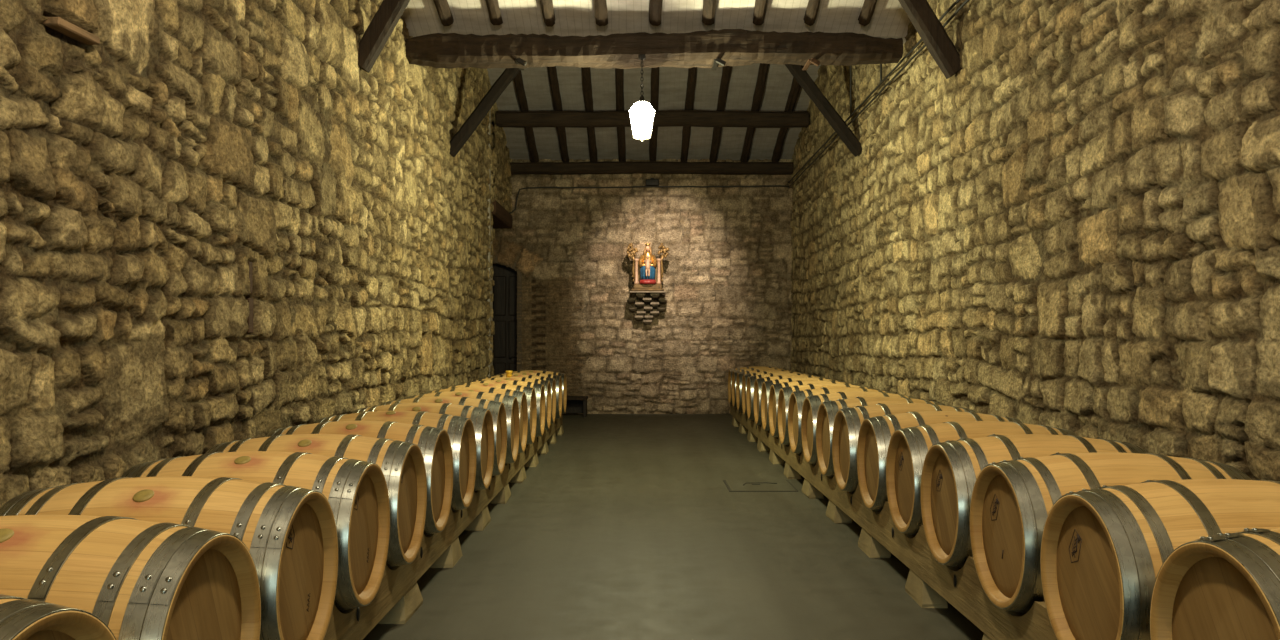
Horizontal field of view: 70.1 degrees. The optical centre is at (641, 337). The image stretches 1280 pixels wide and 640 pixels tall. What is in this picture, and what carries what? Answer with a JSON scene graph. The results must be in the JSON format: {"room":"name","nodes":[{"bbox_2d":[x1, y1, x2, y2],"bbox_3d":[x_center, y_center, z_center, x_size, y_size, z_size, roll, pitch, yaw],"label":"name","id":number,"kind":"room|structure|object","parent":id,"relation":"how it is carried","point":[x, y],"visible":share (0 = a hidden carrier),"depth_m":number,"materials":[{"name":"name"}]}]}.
{"room":"wine cellar","nodes":[
{"label":"wine cellar","id":0,"kind":"room"},
{"bbox_2d":[0,0,511,507],"bbox_3d":[-3.002,-2.430,7.300,1.195,7.700,19.800,0,0,0],"label":"wall","id":1,"kind":"structure","parent":0,"point":[143,169],"depth_m":5.31,"materials":[{"name":"stone"}]},
{"bbox_2d":[43,17,99,44],"bbox_3d":[-2.460,-1.325,3.940,0.070,0.035,0.290,0,2,0],"label":"wedge","id":2,"kind":"object","parent":1,"relation":"attached to","point":[58,24],"visible":0.9,"depth_m":3.90,"materials":[{"name":"wood"}]},
{"bbox_2d":[358,0,409,72],"bbox_3d":[-2.206,-2.863,8.000,0.698,1.048,0.174,0,0,0],"label":"brace","id":3,"kind":"object","parent":1,"relation":"attached to","point":[384,21],"visible":0.93,"depth_m":7.92,"materials":[{"name":"brown wood"}]},
{"bbox_2d":[449,68,519,156],"bbox_3d":[-1.931,-3.083,11.701,1.201,1.523,0.172,0,0,0],"label":"brace","id":4,"kind":"object","parent":1,"relation":"attached to","point":[460,138],"visible":0.7,"depth_m":11.62,"materials":[{"name":"brown wood"}]},
{"bbox_2d":[491,200,511,227],"bbox_3d":[-2.660,-2.170,16.000,0.500,0.260,2.000,0,0,0],"label":"lintel","id":5,"kind":"object","parent":1,"relation":"attached to","point":[502,218],"visible":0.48,"depth_m":15.97,"materials":[{"name":"brown wood"}]},
{"bbox_2d":[493,264,516,374],"bbox_3d":[-2.920,-0.030,17.387,1.300,2.900,0.135,0,0,0],"label":"door","id":6,"kind":"structure","parent":1,"relation":"in","point":[505,278],"depth_m":17.37,"materials":[{"name":"brown wood"}]},
{"bbox_2d":[405,29,902,69],"bbox_3d":[0.090,-2.972,9.470,5.180,0.403,0.386,0,0,0],"label":"tie beam","id":7,"kind":"structure","parent":1,"relation":"attached to","point":[713,49],"depth_m":9.31,"materials":[{"name":"brown wood"}]},
{"bbox_2d":[628,54,655,140],"bbox_3d":[0.000,-2.450,9.300,0.280,0.889,0.244,0,0,0],"label":"lantern","id":8,"kind":"object","parent":7,"relation":"hanging from","point":[641,114],"visible":1,"depth_m":9.23,"materials":[{"name":"white"}]},
{"bbox_2d":[491,226,492,364],"bbox_3d":[-2.910,-0.280,14.860,0.900,3.400,0.300,0,0,0],"label":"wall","id":9,"kind":"structure","parent":0,"point":[492,226],"depth_m":15.01,"materials":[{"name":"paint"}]},
{"bbox_2d":[493,159,792,413],"bbox_3d":[-0.320,-1.280,17.067,6.360,5.400,0.186,0,0,0],"label":"wall","id":10,"kind":"structure","parent":0,"point":[727,284],"depth_m":17.06,"materials":[{"name":"stone"}]},
{"bbox_2d":[493,256,521,370],"bbox_3d":[-2.941,-0.062,17.265,1.382,2.965,0.430,0,0,0],"label":"trim","id":11,"kind":"structure","parent":10,"relation":"attached to","point":[519,274],"depth_m":17.05,"materials":[{"name":"wood"}]},
{"bbox_2d":[627,291,666,323],"bbox_3d":[0.095,-0.555,16.835,0.740,0.595,0.510,0,0,0],"label":"stone corbel","id":12,"kind":"object","parent":10,"relation":"attached to","point":[640,294],"visible":1,"depth_m":16.81,"materials":[{"name":"stone"}]},
{"bbox_2d":[626,242,668,290],"bbox_3d":[0.107,-1.310,16.744,0.793,0.900,0.413,0,0,0],"label":"statue","id":13,"kind":"object","parent":12,"relation":"on","point":[646,274],"visible":1,"depth_m":16.68,"materials":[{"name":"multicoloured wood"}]},
{"bbox_2d":[630,291,665,293],"bbox_3d":[0.105,-0.838,16.800,0.660,0.030,0.440,0,0,0],"label":"shelf","id":14,"kind":"object","parent":12,"relation":"attached to","point":[631,292],"depth_m":16.58,"materials":[{"name":"stone"}]},
{"bbox_2d":[509,185,788,213],"bbox_3d":[-0.129,-2.576,16.990,5.742,0.539,0.026,0,0,0],"label":"cable","id":15,"kind":"object","parent":10,"relation":"attached to","point":[736,185],"visible":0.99,"depth_m":16.98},
{"bbox_2d":[510,161,792,174],"bbox_3d":[0.175,-3.140,16.859,5.210,0.231,0.260,0,0,0],"label":"tie beam","id":16,"kind":"structure","parent":10,"relation":"attached to","point":[603,167],"depth_m":16.75,"materials":[{"name":"brown wood"}]},
{"bbox_2d":[645,178,658,185],"bbox_3d":[0.190,-2.908,16.960,0.250,0.155,0.100,0,0,0],"label":"junction box","id":17,"kind":"object","parent":10,"relation":"attached to","point":[648,182],"visible":1,"depth_m":16.91,"materials":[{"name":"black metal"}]},
{"bbox_2d":[487,63,820,159],"bbox_3d":[-0.350,-4.627,13.450,6.700,2.670,7.500,0,0,0],"label":"ceiling","id":18,"kind":"structure","parent":0,"point":[743,79],"depth_m":15.28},
{"bbox_2d":[514,70,538,161],"bbox_3d":[-1.976,-4.519,13.424,0.153,2.563,7.185,0,0,0],"label":"rafter","id":19,"kind":"object","parent":18,"relation":"attached to","point":[518,81],"visible":0.51,"depth_m":15.29,"materials":[{"name":"brown wood"}]},
{"bbox_2d":[547,66,568,161],"bbox_3d":[-1.405,-4.515,13.423,0.152,2.534,7.195,0,0,0],"label":"rafter","id":20,"kind":"object","parent":18,"relation":"attached to","point":[552,71],"visible":0.58,"depth_m":15.14,"materials":[{"name":"brown wood"}]},
{"bbox_2d":[581,67,597,161],"bbox_3d":[-0.879,-4.517,13.425,0.152,2.550,7.182,0,0,0],"label":"rafter","id":21,"kind":"object","parent":18,"relation":"attached to","point":[586,72],"visible":0.56,"depth_m":15.14,"materials":[{"name":"brown wood"}]},
{"bbox_2d":[615,68,625,160],"bbox_3d":[-0.355,-4.519,13.422,0.155,2.535,7.189,0,0,0],"label":"rafter","id":22,"kind":"object","parent":18,"relation":"attached to","point":[619,73],"visible":0.51,"depth_m":15.16,"materials":[{"name":"brown wood"}]},
{"bbox_2d":[649,67,658,160],"bbox_3d":[0.215,-4.526,13.427,0.154,2.542,7.192,0,0,0],"label":"rafter","id":23,"kind":"object","parent":18,"relation":"attached to","point":[654,71],"visible":0.5,"depth_m":15.13,"materials":[{"name":"brown wood"}]},
{"bbox_2d":[680,67,696,161],"bbox_3d":[0.797,-4.525,13.427,0.154,2.528,7.192,0,0,0],"label":"rafter","id":24,"kind":"object","parent":18,"relation":"attached to","point":[691,81],"visible":0.49,"depth_m":15.15,"materials":[{"name":"brown wood"}]},
{"bbox_2d":[496,110,808,127],"bbox_3d":[0.175,-3.672,15.300,5.210,0.268,0.241,0,0,0],"label":"tie beam","id":25,"kind":"structure","parent":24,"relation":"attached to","point":[692,118],"depth_m":15.19,"materials":[{"name":"brown wood"}]},
{"bbox_2d":[709,66,731,161],"bbox_3d":[1.336,-4.526,13.424,0.153,2.555,7.186,0,0,0],"label":"rafter","id":26,"kind":"object","parent":18,"relation":"attached to","point":[726,71],"visible":0.51,"depth_m":15.18,"materials":[{"name":"brown wood"}]},
{"bbox_2d":[740,63,768,161],"bbox_3d":[1.915,-4.518,13.422,0.154,2.549,7.189,0,0,0],"label":"rafter","id":27,"kind":"object","parent":18,"relation":"attached to","point":[763,68],"visible":0.55,"depth_m":15.08,"materials":[{"name":"brown wood"}]},
{"bbox_2d":[771,65,803,161],"bbox_3d":[2.495,-4.529,13.426,0.156,2.541,7.192,0,0,0],"label":"rafter","id":28,"kind":"object","parent":18,"relation":"attached to","point":[795,87],"visible":0.52,"depth_m":15.35,"materials":[{"name":"brown wood"}]},
{"bbox_2d":[401,0,910,36],"bbox_3d":[-0.350,-4.504,6.600,6.700,2.600,6.200,0,0,0],"label":"ceiling","id":29,"kind":"structure","parent":0,"point":[421,17],"depth_m":9.44,"materials":[{"name":"paint"}]},
{"bbox_2d":[433,0,453,25],"bbox_3d":[-2.061,-4.421,6.501,0.149,2.428,5.858,0,0,1],"label":"rafter","id":30,"kind":"object","parent":29,"relation":"attached to","point":[442,6],"visible":1,"depth_m":9.22,"materials":[{"name":"brown wood"}]},
{"bbox_2d":[485,0,502,24],"bbox_3d":[-1.550,-4.437,6.508,0.142,2.436,5.860,0,0,1],"label":"rafter","id":31,"kind":"object","parent":29,"relation":"attached to","point":[494,12],"visible":1,"depth_m":9.23,"materials":[{"name":"brown wood"}]},
{"bbox_2d":[540,0,554,26],"bbox_3d":[-1.004,-4.426,6.504,0.146,2.444,5.852,0,0,1],"label":"rafter","id":32,"kind":"object","parent":29,"relation":"attached to","point":[547,8],"visible":1,"depth_m":9.21,"materials":[{"name":"brown wood"}]},
{"bbox_2d":[595,0,607,25],"bbox_3d":[-0.458,-4.424,6.502,0.145,2.429,5.858,0,0,1],"label":"rafter","id":33,"kind":"object","parent":29,"relation":"attached to","point":[601,14],"visible":1,"depth_m":9.22,"materials":[{"name":"brown wood"}]},
{"bbox_2d":[649,0,662,25],"bbox_3d":[0.151,-4.427,6.504,0.146,2.434,5.852,0,0,0],"label":"rafter","id":34,"kind":"object","parent":29,"relation":"attached to","point":[655,6],"visible":1,"depth_m":9.21,"materials":[{"name":"brown wood"}]},
{"bbox_2d":[702,0,715,24],"bbox_3d":[0.695,-4.435,6.505,0.147,2.431,5.851,0,0,0],"label":"rafter","id":35,"kind":"object","parent":29,"relation":"attached to","point":[708,13],"visible":1,"depth_m":9.23,"materials":[{"name":"brown wood"}]},
{"bbox_2d":[753,0,767,24],"bbox_3d":[1.216,-4.437,6.506,0.144,2.436,5.855,0,0,0],"label":"rafter","id":36,"kind":"object","parent":29,"relation":"attached to","point":[760,8],"visible":1,"depth_m":9.23,"materials":[{"name":"brown wood"}]},
{"bbox_2d":[804,0,819,25],"bbox_3d":[1.745,-4.431,6.508,0.147,2.440,5.853,0,0,0],"label":"rafter","id":37,"kind":"object","parent":29,"relation":"attached to","point":[812,8],"visible":1,"depth_m":9.23,"materials":[{"name":"brown wood"}]},
{"bbox_2d":[858,0,876,25],"bbox_3d":[2.305,-4.428,6.507,0.147,2.441,5.853,0,0,0],"label":"rafter","id":38,"kind":"object","parent":29,"relation":"attached to","point":[868,8],"visible":1,"depth_m":9.24,"materials":[{"name":"brown wood"}]},
{"bbox_2d":[363,414,983,639],"bbox_3d":[-0.350,1.470,7.300,6.600,0.100,20.600,0,0,0],"label":"floor","id":39,"kind":"structure","parent":0,"point":[629,526],"depth_m":5.85,"materials":[{"name":"paint"}]},
{"bbox_2d":[379,582,422,623],"bbox_3d":[-1.240,1.351,4.702,0.139,0.139,0.354,0,0,0],"label":"support block","id":40,"kind":"object","parent":39,"relation":"on","point":[402,611],"visible":0.68,"depth_m":4.56,"materials":[{"name":"wood"}]},
{"bbox_2d":[324,414,562,639],"bbox_3d":[-1.221,1.137,7.400,0.088,0.285,12.400,0,0,0],"label":"rack","id":41,"kind":"object","parent":39,"relation":"on","point":[355,623],"visible":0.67,"depth_m":4.87,"materials":[{"name":"brown wood"}]},
{"bbox_2d":[0,594,115,639],"bbox_3d":[-1.585,0.800,1.695,0.950,0.668,0.668,0,0,0],"label":"wine barrel","id":42,"kind":"object","parent":41,"relation":"on","point":[20,618],"visible":1,"depth_m":1.74,"materials":[{"name":"brown wood"}]},
{"bbox_2d":[0,515,260,639],"bbox_3d":[-1.585,0.800,2.375,0.950,0.668,0.668,0,0,0],"label":"wine barrel","id":43,"kind":"object","parent":41,"relation":"on","point":[145,580],"visible":0.96,"depth_m":2.24,"materials":[{"name":"brown wood"}]},
{"bbox_2d":[0,476,337,639],"bbox_3d":[-1.585,0.800,3.052,0.950,0.668,0.668,0,0,0],"label":"wine barrel","id":44,"kind":"object","parent":41,"relation":"on","point":[289,533],"visible":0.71,"depth_m":2.93,"materials":[{"name":"brown wood"}]},
{"bbox_2d":[120,451,389,609],"bbox_3d":[-1.585,0.800,3.735,0.950,0.668,0.668,0,0,0],"label":"wine barrel","id":45,"kind":"object","parent":41,"relation":"on","point":[356,491],"visible":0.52,"depth_m":3.62,"materials":[{"name":"brown wood"}]},
{"bbox_2d":[206,434,426,566],"bbox_3d":[-1.584,0.800,4.420,0.950,0.668,0.668,0,0,0],"label":"wine barrel","id":46,"kind":"object","parent":41,"relation":"on","point":[402,464],"visible":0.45,"depth_m":4.32,"materials":[{"name":"brown wood"}]},
{"bbox_2d":[265,421,452,534],"bbox_3d":[-1.596,0.800,5.130,0.950,0.668,0.668,0,0,0],"label":"wine barrel","id":47,"kind":"object","parent":41,"relation":"on","point":[434,444],"visible":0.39,"depth_m":5.04,"materials":[{"name":"brown wood"}]},
{"bbox_2d":[315,411,475,510],"bbox_3d":[-1.587,0.798,5.840,0.950,0.671,0.668,0,0,0],"label":"wine barrel","id":48,"kind":"object","parent":41,"relation":"on","point":[460,430],"visible":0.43,"depth_m":5.74,"materials":[{"name":"brown wood"}]},
{"bbox_2d":[352,402,493,490],"bbox_3d":[-1.587,0.800,6.580,0.950,0.668,0.668,0,0,0],"label":"wine barrel","id":49,"kind":"object","parent":41,"relation":"on","point":[481,418],"visible":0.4,"depth_m":6.48,"materials":[{"name":"brown wood"}]},
{"bbox_2d":[380,396,506,475],"bbox_3d":[-1.592,0.800,7.270,0.950,0.668,0.668,0,0,0],"label":"wine barrel","id":50,"kind":"object","parent":41,"relation":"on","point":[497,409],"visible":0.29,"depth_m":7.19,"materials":[{"name":"brown wood"}]},
{"bbox_2d":[405,391,519,463],"bbox_3d":[-1.583,0.800,7.980,0.950,0.668,0.668,0,0,0],"label":"wine barrel","id":51,"kind":"object","parent":41,"relation":"on","point":[510,403],"visible":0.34,"depth_m":7.89,"materials":[{"name":"brown wood"}]},
{"bbox_2d":[423,387,527,452],"bbox_3d":[-1.596,0.800,8.670,0.950,0.667,0.667,0,0,0],"label":"wine barrel","id":52,"kind":"object","parent":41,"relation":"on","point":[521,396],"visible":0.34,"depth_m":8.61,"materials":[{"name":"brown wood"}]},
{"bbox_2d":[441,383,536,444],"bbox_3d":[-1.593,0.799,9.400,0.950,0.670,0.668,0,0,0],"label":"wine barrel","id":53,"kind":"object","parent":41,"relation":"on","point":[530,393],"visible":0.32,"depth_m":9.32,"materials":[{"name":"brown wood"}]},
{"bbox_2d":[457,380,544,436],"bbox_3d":[-1.577,0.799,10.130,0.950,0.669,0.668,0,0,0],"label":"wine barrel","id":54,"kind":"object","parent":41,"relation":"on","point":[539,388],"visible":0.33,"depth_m":10.04,"materials":[{"name":"brown wood"}]},
{"bbox_2d":[469,377,550,429],"bbox_3d":[-1.582,0.800,10.870,0.950,0.668,0.668,0,0,0],"label":"wine barrel","id":55,"kind":"object","parent":41,"relation":"on","point":[547,387],"visible":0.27,"depth_m":10.79,"materials":[{"name":"brown wood"}]},
{"bbox_2d":[506,371,511,376],"bbox_3d":[-1.585,0.427,10.870,0.080,0.080,0.080,0,0,0],"label":"stopper","id":56,"kind":"object","parent":55,"relation":"on","point":[508,373],"visible":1,"depth_m":10.84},
{"bbox_2d":[479,375,555,423],"bbox_3d":[-1.595,0.798,11.620,0.950,0.671,0.668,0,0,0],"label":"wine barrel","id":57,"kind":"object","parent":41,"relation":"on","point":[552,380],"visible":0.16,"depth_m":11.56,"materials":[{"name":"brown wood"}]},
{"bbox_2d":[493,372,561,418],"bbox_3d":[-1.581,0.800,12.380,0.950,0.668,0.668,0,0,0],"label":"wine barrel","id":58,"kind":"object","parent":41,"relation":"on","point":[558,381],"visible":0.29,"depth_m":12.28,"materials":[{"name":"brown wood"}]},
{"bbox_2d":[500,370,566,413],"bbox_3d":[-1.583,0.800,13.150,0.950,0.668,0.668,0,0,0],"label":"wine barrel","id":59,"kind":"object","parent":41,"relation":"on","point":[563,376],"visible":0.19,"depth_m":13.07,"materials":[{"name":"brown wood"}]},
{"bbox_2d":[430,537,462,567],"bbox_3d":[-1.238,1.351,5.795,0.141,0.139,0.334,0,0,0],"label":"support block","id":60,"kind":"object","parent":39,"relation":"on","point":[452,554],"visible":0.68,"depth_m":5.66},
{"bbox_2d":[465,506,490,530],"bbox_3d":[-1.239,1.351,6.898,0.138,0.139,0.356,0,0,0],"label":"support block","id":61,"kind":"object","parent":39,"relation":"on","point":[482,520],"visible":0.68,"depth_m":6.75,"materials":[{"name":"wood"}]},
{"bbox_2d":[490,483,510,503],"bbox_3d":[-1.237,1.351,7.995,0.136,0.139,0.370,0,0,0],"label":"support block","id":62,"kind":"object","parent":39,"relation":"on","point":[502,497],"visible":0.68,"depth_m":7.83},
{"bbox_2d":[509,466,525,482],"bbox_3d":[-1.237,1.351,9.086,0.139,0.139,0.348,0,0,0],"label":"support block","id":63,"kind":"object","parent":39,"relation":"on","point":[520,476],"visible":0.64,"depth_m":8.94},
{"bbox_2d":[524,452,538,466],"bbox_3d":[-1.237,1.351,10.190,0.136,0.139,0.326,0,0,0],"label":"support block","id":64,"kind":"object","parent":39,"relation":"on","point":[533,462],"visible":0.59,"depth_m":10.05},
{"bbox_2d":[537,441,548,453],"bbox_3d":[-1.238,1.351,11.289,0.139,0.139,0.322,0,0,0],"label":"support block","id":65,"kind":"object","parent":39,"relation":"on","point":[544,449],"visible":0.59,"depth_m":11.15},
{"bbox_2d":[547,433,556,443],"bbox_3d":[-1.238,1.351,12.385,0.139,0.139,0.320,0,0,0],"label":"support block","id":66,"kind":"object","parent":39,"relation":"on","point":[552,440],"visible":0.5,"depth_m":12.24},
{"bbox_2d":[555,425,563,434],"bbox_3d":[-1.236,1.351,13.483,0.133,0.139,0.343,0,0,0],"label":"support block","id":67,"kind":"object","parent":39,"relation":"on","point":[559,431],"visible":0.68,"depth_m":13.33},
{"bbox_2d":[565,396,587,416],"bbox_3d":[-1.300,1.242,16.550,0.620,0.355,0.420,0,0,0],"label":"wooden bench","id":68,"kind":"object","parent":39,"relation":"on","point":[575,404],"visible":0.57,"depth_m":16.70,"materials":[{"name":"brown wood"}]},
{"bbox_2d":[732,417,739,425],"bbox_3d":[1.539,1.351,14.815,0.136,0.139,0.352,0,0,0],"label":"support block","id":69,"kind":"object","parent":39,"relation":"on","point":[735,422],"visible":0.68,"depth_m":14.67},
{"bbox_2d":[738,423,747,433],"bbox_3d":[1.540,1.351,13.722,0.140,0.139,0.364,0,0,0],"label":"support block","id":70,"kind":"object","parent":39,"relation":"on","point":[742,429],"visible":0.68,"depth_m":13.57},
{"bbox_2d":[747,430,757,441],"bbox_3d":[1.540,1.351,12.628,0.140,0.139,0.335,0,0,0],"label":"support block","id":71,"kind":"object","parent":39,"relation":"on","point":[751,437],"visible":0.68,"depth_m":12.48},
{"bbox_2d":[723,480,798,491],"bbox_3d":[1.127,1.414,8.752,0.641,0.012,0.663,0,0,0],"label":"floor hatch","id":72,"kind":"object","parent":39,"relation":"on","point":[735,485],"visible":1,"depth_m":8.69,"materials":[{"name":"paint"}]},
{"bbox_2d":[757,438,769,451],"bbox_3d":[1.538,1.351,11.531,0.135,0.139,0.371,0,0,0],"label":"support block","id":73,"kind":"object","parent":39,"relation":"on","point":[761,446],"visible":0.73,"depth_m":11.37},
{"bbox_2d":[769,449,784,463],"bbox_3d":[1.542,1.351,10.437,0.134,0.139,0.362,0,0,0],"label":"support block","id":74,"kind":"object","parent":39,"relation":"on","point":[774,458],"visible":0.77,"depth_m":10.29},
{"bbox_2d":[784,463,801,478],"bbox_3d":[1.540,1.351,9.345,0.139,0.139,0.329,0,0,0],"label":"support block","id":75,"kind":"object","parent":39,"relation":"on","point":[789,472],"visible":0.82,"depth_m":9.20,"materials":[{"name":"wood"}]},
{"bbox_2d":[802,479,823,498],"bbox_3d":[1.539,1.351,8.245,0.139,0.139,0.372,0,0,0],"label":"support block","id":76,"kind":"object","parent":39,"relation":"on","point":[808,489],"visible":0.82,"depth_m":8.08,"materials":[{"name":"wood"}]},
{"bbox_2d":[826,500,851,522],"bbox_3d":[1.541,1.351,7.152,0.135,0.139,0.352,0,0,0],"label":"support block","id":77,"kind":"object","parent":39,"relation":"on","point":[833,512],"visible":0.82,"depth_m":7.01,"materials":[{"name":"wood"}]},
{"bbox_2d":[858,528,890,557],"bbox_3d":[1.541,1.351,6.054,0.139,0.139,0.339,0,0,0],"label":"support block","id":78,"kind":"object","parent":39,"relation":"on","point":[869,545],"visible":0.82,"depth_m":5.92,"materials":[{"name":"wood"}]},
{"bbox_2d":[905,569,947,607],"bbox_3d":[1.540,1.351,4.960,0.136,0.139,0.339,0,0,0],"label":"support block","id":79,"kind":"object","parent":39,"relation":"on","point":[925,596],"visible":0.82,"depth_m":4.83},
{"bbox_2d":[982,633,991,639],"bbox_3d":[1.542,1.351,3.866,0.138,0.139,0.319,0,0,0],"label":"support block","id":80,"kind":"object","parent":39,"relation":"on","point":[985,637],"visible":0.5,"depth_m":3.96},
{"bbox_3d":[1.540,1.351,2.770,0.141,0.139,0.368,0,0,0],"label":"support block","id":81,"kind":"object","parent":39,"relation":"on","visible":0},
{"bbox_2d":[730,404,1056,639],"bbox_3d":[1.521,1.137,8.620,0.088,0.285,13.540,0,0,0],"label":"rack","id":82,"kind":"object","parent":81,"relation":"on","point":[962,588],"visible":0.74,"depth_m":4.79,"materials":[{"name":"brown wood"}]},
{"bbox_2d":[728,366,786,403],"bbox_3d":[1.913,0.800,14.985,0.950,0.667,0.667,0,0,0],"label":"wine barrel","id":83,"kind":"object","parent":82,"relation":"on","point":[747,367],"visible":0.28,"depth_m":14.96,"materials":[{"name":"brown wood"}]},
{"bbox_2d":[731,368,794,407],"bbox_3d":[1.904,0.800,14.280,0.950,0.668,0.668,0,0,0],"label":"wine barrel","id":84,"kind":"object","parent":82,"relation":"on","point":[734,373],"visible":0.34,"depth_m":14.23,"materials":[{"name":"brown wood"}]},
{"bbox_2d":[736,369,800,411],"bbox_3d":[1.902,0.800,13.574,0.950,0.668,0.668,0,0,0],"label":"wine barrel","id":85,"kind":"object","parent":82,"relation":"on","point":[739,374],"visible":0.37,"depth_m":13.50,"materials":[{"name":"brown wood"}]},
{"bbox_2d":[742,371,810,414],"bbox_3d":[1.911,0.800,12.868,0.950,0.668,0.668,0,0,0],"label":"wine barrel","id":86,"kind":"object","parent":82,"relation":"on","point":[745,376],"visible":0.23,"depth_m":12.84,"materials":[{"name":"brown wood"}]},
{"bbox_2d":[746,373,818,420],"bbox_3d":[1.897,0.800,12.163,0.950,0.668,0.668,0,0,0],"label":"wine barrel","id":87,"kind":"object","parent":82,"relation":"on","point":[751,379],"visible":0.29,"depth_m":12.09,"materials":[{"name":"brown wood"}]},
{"bbox_2d":[753,375,828,424],"bbox_3d":[1.909,0.800,11.457,0.950,0.667,0.668,0,0,0],"label":"wine barrel","id":88,"kind":"object","parent":82,"relation":"on","point":[758,383],"visible":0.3,"depth_m":11.38,"materials":[{"name":"brown wood"}]},
{"bbox_2d":[761,378,842,430],"bbox_3d":[1.913,0.800,10.752,0.950,0.668,0.668,0,0,0],"label":"wine barrel","id":89,"kind":"object","parent":82,"relation":"on","point":[766,385],"visible":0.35,"depth_m":10.69,"materials":[{"name":"brown wood"}]},
{"bbox_2d":[769,380,857,437],"bbox_3d":[1.910,0.800,10.046,0.950,0.668,0.668,0,0,0],"label":"wine barrel","id":90,"kind":"object","parent":82,"relation":"on","point":[775,388],"visible":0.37,"depth_m":9.98,"materials":[{"name":"brown wood"}]},
{"bbox_2d":[778,383,874,444],"bbox_3d":[1.904,0.800,9.341,0.950,0.668,0.668,0,0,0],"label":"wine barrel","id":91,"kind":"object","parent":82,"relation":"on","point":[785,393],"visible":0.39,"depth_m":9.26,"materials":[{"name":"brown wood"}]},
{"bbox_2d":[788,387,894,453],"bbox_3d":[1.904,0.800,8.636,0.950,0.668,0.668,0,0,0],"label":"wine barrel","id":92,"kind":"object","parent":82,"relation":"on","point":[796,401],"visible":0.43,"depth_m":8.56,"materials":[{"name":"brown wood"}]},
{"bbox_2d":[801,392,917,464],"bbox_3d":[1.910,0.800,7.930,0.950,0.668,0.668,0,0,0],"label":"wine barrel","id":93,"kind":"object","parent":82,"relation":"on","point":[811,404],"visible":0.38,"depth_m":7.86,"materials":[{"name":"brown wood"}]},
{"bbox_2d":[816,397,945,476],"bbox_3d":[1.907,0.800,7.224,0.950,0.668,0.668,0,0,0],"label":"wine barrel","id":94,"kind":"object","parent":82,"relation":"on","point":[827,411],"visible":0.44,"depth_m":7.16,"materials":[{"name":"brown wood"}]},
{"bbox_2d":[832,403,976,492],"bbox_3d":[1.894,0.800,6.519,0.950,0.668,0.668,0,0,0],"label":"wine barrel","id":95,"kind":"object","parent":82,"relation":"on","point":[848,421],"visible":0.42,"depth_m":6.43,"materials":[{"name":"brown wood"}]},
{"bbox_2d":[857,411,1021,510],"bbox_3d":[1.911,0.800,5.814,0.950,0.668,0.668,0,0,0],"label":"wine barrel","id":96,"kind":"object","parent":82,"relation":"on","point":[875,433],"visible":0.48,"depth_m":5.72,"materials":[{"name":"brown wood"}]},
{"bbox_2d":[886,421,1077,534],"bbox_3d":[1.917,0.800,5.108,0.950,0.668,0.668,0,0,0],"label":"wine barrel","id":97,"kind":"object","parent":82,"relation":"on","point":[908,448],"visible":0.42,"depth_m":5.02,"materials":[{"name":"brown wood"}]},
{"bbox_2d":[921,434,1147,567],"bbox_3d":[1.905,0.800,4.402,0.950,0.668,0.668,0,0,0],"label":"wine barrel","id":98,"kind":"object","parent":82,"relation":"on","point":[951,469],"visible":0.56,"depth_m":4.30,"materials":[{"name":"brown wood"}]},
{"bbox_2d":[970,452,1251,612],"bbox_3d":[1.905,0.800,3.697,0.950,0.668,0.668,0,0,0],"label":"wine barrel","id":99,"kind":"object","parent":82,"relation":"on","point":[1012,501],"visible":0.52,"depth_m":3.58,"materials":[{"name":"brown wood"}]},
{"bbox_2d":[1040,479,1279,639],"bbox_3d":[1.905,0.800,2.991,0.950,0.668,0.668,0,0,0],"label":"wine barrel","id":100,"kind":"object","parent":82,"relation":"on","point":[1104,549],"visible":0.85,"depth_m":2.87,"materials":[{"name":"brown wood"}]},
{"bbox_2d":[1150,528,1279,639],"bbox_3d":[1.905,0.800,2.286,0.950,0.668,0.668,0,0,0],"label":"wine barrel","id":101,"kind":"object","parent":82,"relation":"on","point":[1226,586],"visible":1,"depth_m":2.31,"materials":[{"name":"brown wood"}]},
{"bbox_2d":[880,37,905,45],"bbox_3d":[-0.350,-4.580,9.780,6.700,2.900,0.120,0,0,0],"label":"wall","id":102,"kind":"structure","parent":0,"point":[903,38],"depth_m":9.72,"materials":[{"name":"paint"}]},
{"bbox_2d":[790,0,1279,480],"bbox_3d":[2.794,-2.430,7.250,0.103,7.700,19.700,0,0,0],"label":"wall","id":103,"kind":"structure","parent":0,"point":[1075,227],"depth_m":6.04,"materials":[{"name":"stone"}]},
{"bbox_2d":[784,64,861,156],"bbox_3d":[2.252,-3.089,11.700,1.209,1.518,0.175,0,0,0],"label":"brace","id":104,"kind":"object","parent":103,"relation":"attached to","point":[834,119],"visible":0.77,"depth_m":11.62,"materials":[{"name":"brown wood"}]},
{"bbox_2d":[850,66,851,114],"bbox_3d":[2.725,-3.311,11.900,0.027,0.826,0.025,0,0,22],"label":"cable","id":105,"kind":"object","parent":103,"relation":"attached to","point":[850,66],"visible":0.78,"depth_m":11.89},
{"bbox_2d":[788,0,959,182],"bbox_3d":[2.725,-2.902,11.240,0.028,0.055,11.480,0,0,0],"label":"cable","id":106,"kind":"object","parent":103,"relation":"attached to","point":[956,1],"visible":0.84,"depth_m":10.32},
{"bbox_2d":[788,0,969,187],"bbox_3d":[2.725,-2.811,11.240,0.028,0.054,11.480,0,0,0],"label":"cable","id":107,"kind":"object","parent":103,"relation":"attached to","point":[966,1],"visible":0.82,"depth_m":9.99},
{"bbox_2d":[880,64,881,81],"bbox_3d":[2.725,-3.255,10.400,0.027,0.720,0.025,0,0,22],"label":"cable","id":108,"kind":"object","parent":103,"relation":"attached to","point":[880,64],"visible":0.34,"depth_m":10.39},
{"bbox_2d":[898,0,961,78],"bbox_3d":[2.494,-2.847,8.101,0.752,1.073,0.173,0,0,0],"label":"brace","id":109,"kind":"object","parent":103,"relation":"attached to","point":[923,18],"visible":0.98,"depth_m":8.02,"materials":[{"name":"brown wood"}]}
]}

